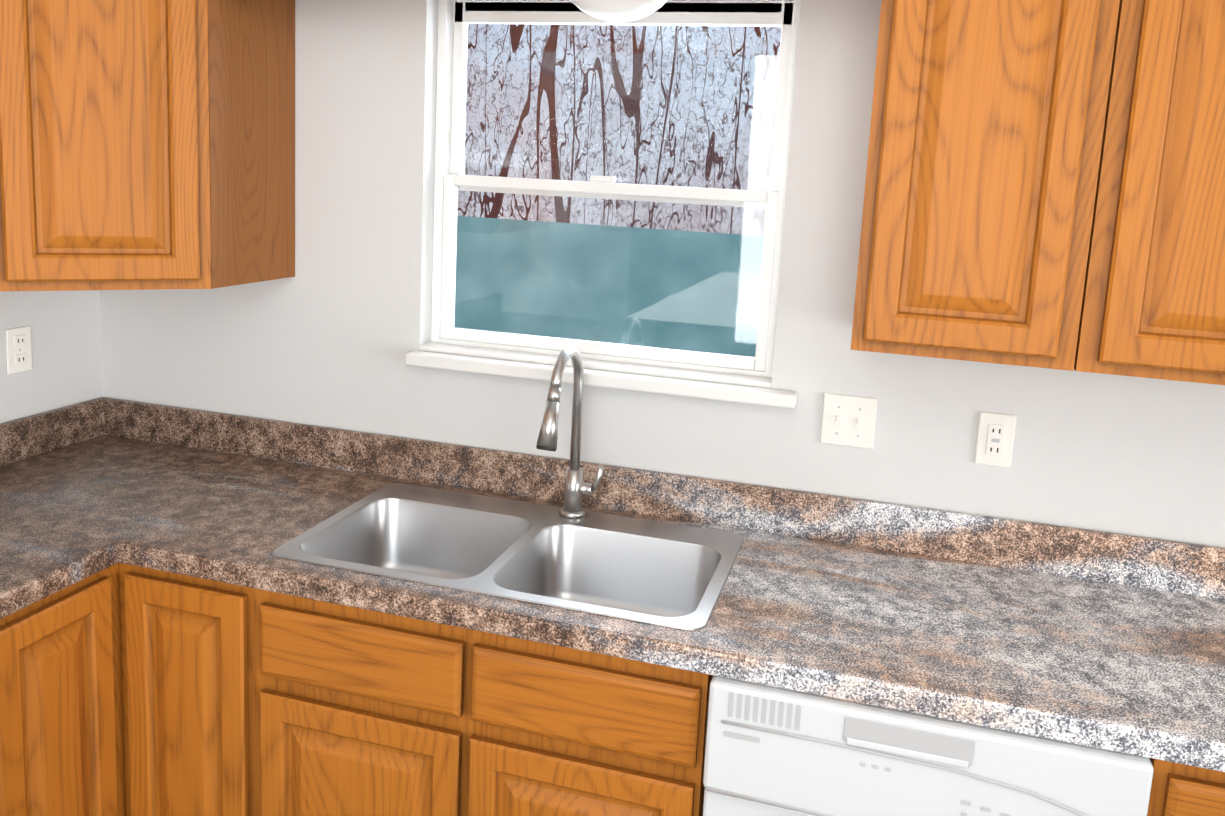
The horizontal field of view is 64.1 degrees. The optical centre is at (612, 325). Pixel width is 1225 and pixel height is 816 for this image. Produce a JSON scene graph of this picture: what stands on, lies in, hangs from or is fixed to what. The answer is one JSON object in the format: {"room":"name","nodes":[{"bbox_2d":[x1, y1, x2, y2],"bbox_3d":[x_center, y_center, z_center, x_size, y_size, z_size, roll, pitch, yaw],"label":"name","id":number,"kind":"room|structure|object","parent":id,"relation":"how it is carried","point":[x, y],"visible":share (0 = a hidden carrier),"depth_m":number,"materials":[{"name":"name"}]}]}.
{"room":"kitchen","nodes":[
{"label":"kitchen","id":0,"kind":"room"},
{"bbox_2d":[0,290,102,423],"bbox_3d":[-2.241,0.303,0.192,0.150,2.535,5.650,5,9,16],"label":"wall","id":1,"kind":"structure","parent":0,"point":[66,370],"depth_m":2.57,"materials":[{"name":"grey paint"}]},
{"bbox_2d":[5,326,31,374],"bbox_3d":[-1.496,0.062,2.469,0.010,0.115,0.072,5,9,16],"label":"electrical outlet","id":2,"kind":"object","parent":1,"relation":"attached to","point":[18,351],"visible":1,"depth_m":2.46,"materials":[{"name":"white plastic"}]},
{"bbox_2d":[0,0,294,290],"bbox_3d":[-1.183,-0.501,2.253,0.621,0.787,0.620,5,9,16],"label":"upper cabinet","id":3,"kind":"object","parent":1,"relation":"attached to","point":[147,144],"visible":1,"depth_m":2.09,"materials":[{"name":"brown wood"}]},
{"bbox_2d":[99,0,1224,547],"bbox_3d":[1.715,0.235,1.913,6.500,2.535,0.150,5,9,16],"label":"wall","id":4,"kind":"structure","parent":0,"point":[335,330],"depth_m":2.30,"materials":[{"name":"white paint"}]},
{"bbox_2d":[405,342,796,408],"bbox_3d":[-0.040,0.113,2.337,0.955,0.044,0.109,5,9,16],"label":"window sill","id":5,"kind":"structure","parent":4,"relation":"attached to","point":[675,386],"depth_m":2.30,"materials":[{"name":"white wood"}]},
{"bbox_2d":[431,0,800,377],"bbox_3d":[-0.014,-0.347,2.357,0.878,0.883,0.085,5,9,16],"label":"window","id":6,"kind":"structure","parent":4,"relation":"in","point":[456,18],"depth_m":2.35,"materials":[{"name":"white"}]},
{"bbox_2d":[820,393,877,448],"bbox_3d":[0.524,0.213,2.172,0.116,0.115,0.016,5,9,16],"label":"switch plate","id":7,"kind":"object","parent":4,"relation":"attached to","point":[849,421],"visible":1,"depth_m":2.17,"materials":[{"name":"white plastic"}]},
{"bbox_2d":[850,0,1119,370],"bbox_3d":[0.694,-0.346,1.869,0.386,0.787,0.343,5,9,16],"label":"upper cabinet","id":8,"kind":"object","parent":4,"relation":"attached to","point":[986,136],"visible":1,"depth_m":1.72,"materials":[{"name":"brown wood"}]},
{"bbox_2d":[974,412,1016,467],"bbox_3d":[0.819,0.244,2.092,0.074,0.115,0.011,5,9,16],"label":"outlet","id":9,"kind":"object","parent":4,"relation":"attached to","point":[995,438],"visible":1,"depth_m":2.09,"materials":[{"name":"white plastic"}]},
{"bbox_2d":[1074,0,1224,384],"bbox_3d":[1.176,-0.300,1.734,0.611,0.787,0.343,5,9,16],"label":"upper cabinet","id":10,"kind":"object","parent":4,"relation":"attached to","point":[1153,303],"visible":0.9,"depth_m":1.65,"materials":[{"name":"brown wood"}]},
{"bbox_3d":[0.312,-0.951,1.901,3.599,0.329,0.333,5,9,16],"label":"wall","id":11,"kind":"structure","parent":0,"visible":0},
{"bbox_2d":[570,0,667,21],"bbox_3d":[0.011,-0.724,2.022,0.270,0.184,0.270,5,9,16],"label":"dome ceiling light","id":12,"kind":"object","parent":11,"relation":"attached to","point":[618,10],"visible":1,"depth_m":1.99,"materials":[{"name":"white glass"}]},
{"bbox_3d":[0.809,1.898,-0.479,6.650,0.100,5.650,5,9,16],"label":"floor","id":13,"kind":"structure","parent":0,"visible":0},
{"bbox_2d":[0,563,125,815],"bbox_3d":[-1.300,0.869,2.286,0.628,0.867,0.989,5,9,16],"label":"base cabinet","id":14,"kind":"object","parent":13,"relation":"on","point":[62,751],"visible":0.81,"depth_m":1.91,"materials":[{"name":"brown wood"}]},
{"bbox_2d":[0,477,111,618],"bbox_3d":[-1.362,0.412,1.891,0.639,0.148,0.330,5,9,16],"label":"countertop","id":15,"kind":"structure","parent":14,"relation":"on","point":[53,538],"depth_m":1.99,"materials":[{"name":"brown stone"}]},
{"bbox_2d":[119,563,712,815],"bbox_3d":[-0.369,0.928,2.211,1.243,0.867,0.628,5,9,16],"label":"base cabinet","id":16,"kind":"object","parent":13,"relation":"on","point":[238,700],"visible":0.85,"depth_m":1.89,"materials":[{"name":"brown wood"}]},
{"bbox_2d":[0,397,287,476],"bbox_3d":[-1.222,0.344,2.377,0.633,0.148,0.450,5,9,16],"label":"countertop","id":17,"kind":"structure","parent":16,"relation":"on","point":[102,432],"depth_m":2.63,"materials":[{"name":"brown stone"}]},
{"bbox_2d":[0,399,1224,771],"bbox_3d":[-0.065,0.455,2.038,3.055,0.148,0.661,5,9,16],"label":"countertop","id":18,"kind":"structure","parent":16,"relation":"on","point":[1106,641],"depth_m":1.95,"materials":[{"name":"brown stone"}]},
{"bbox_2d":[273,483,743,629],"bbox_3d":[-0.202,0.558,2.103,0.894,0.189,0.509,5,9,16],"label":"sink","id":19,"kind":"object","parent":18,"relation":"in","point":[653,572],"visible":0.52,"depth_m":2.20,"materials":[{"name":"silver metal"}]},
{"bbox_2d":[536,347,603,518],"bbox_3d":[-0.090,0.253,2.156,0.105,0.408,0.255,5,9,16],"label":"faucet","id":20,"kind":"object","parent":18,"relation":"on","point":[576,487],"visible":1,"depth_m":2.23,"materials":[{"name":"silver metal"}]},
{"bbox_2d":[703,675,1153,815],"bbox_3d":[0.551,1.022,1.910,0.682,0.866,0.596,5,9,16],"label":"dishwasher","id":21,"kind":"object","parent":13,"relation":"on","point":[772,751],"visible":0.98,"depth_m":1.59,"materials":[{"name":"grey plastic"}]},
{"bbox_2d":[1147,758,1224,815],"bbox_3d":[1.122,1.069,1.793,0.466,0.867,0.628,5,9,16],"label":"base cabinet","id":22,"kind":"object","parent":13,"relation":"on","point":[1177,789],"visible":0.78,"depth_m":1.49,"materials":[{"name":"brown wood"}]},
{"label":"outside","id":23,"kind":"structure","parent":0,"visible":0},
{"bbox_2d":[454,24,781,356],"bbox_3d":[0.918,-1.533,4.984,15.000,9.000,0.020,5,9,16],"label":"window glass","id":24,"kind":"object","parent":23,"point":[490,141],"depth_m":5.34,"materials":[{"name":"clear glass"}]}
]}

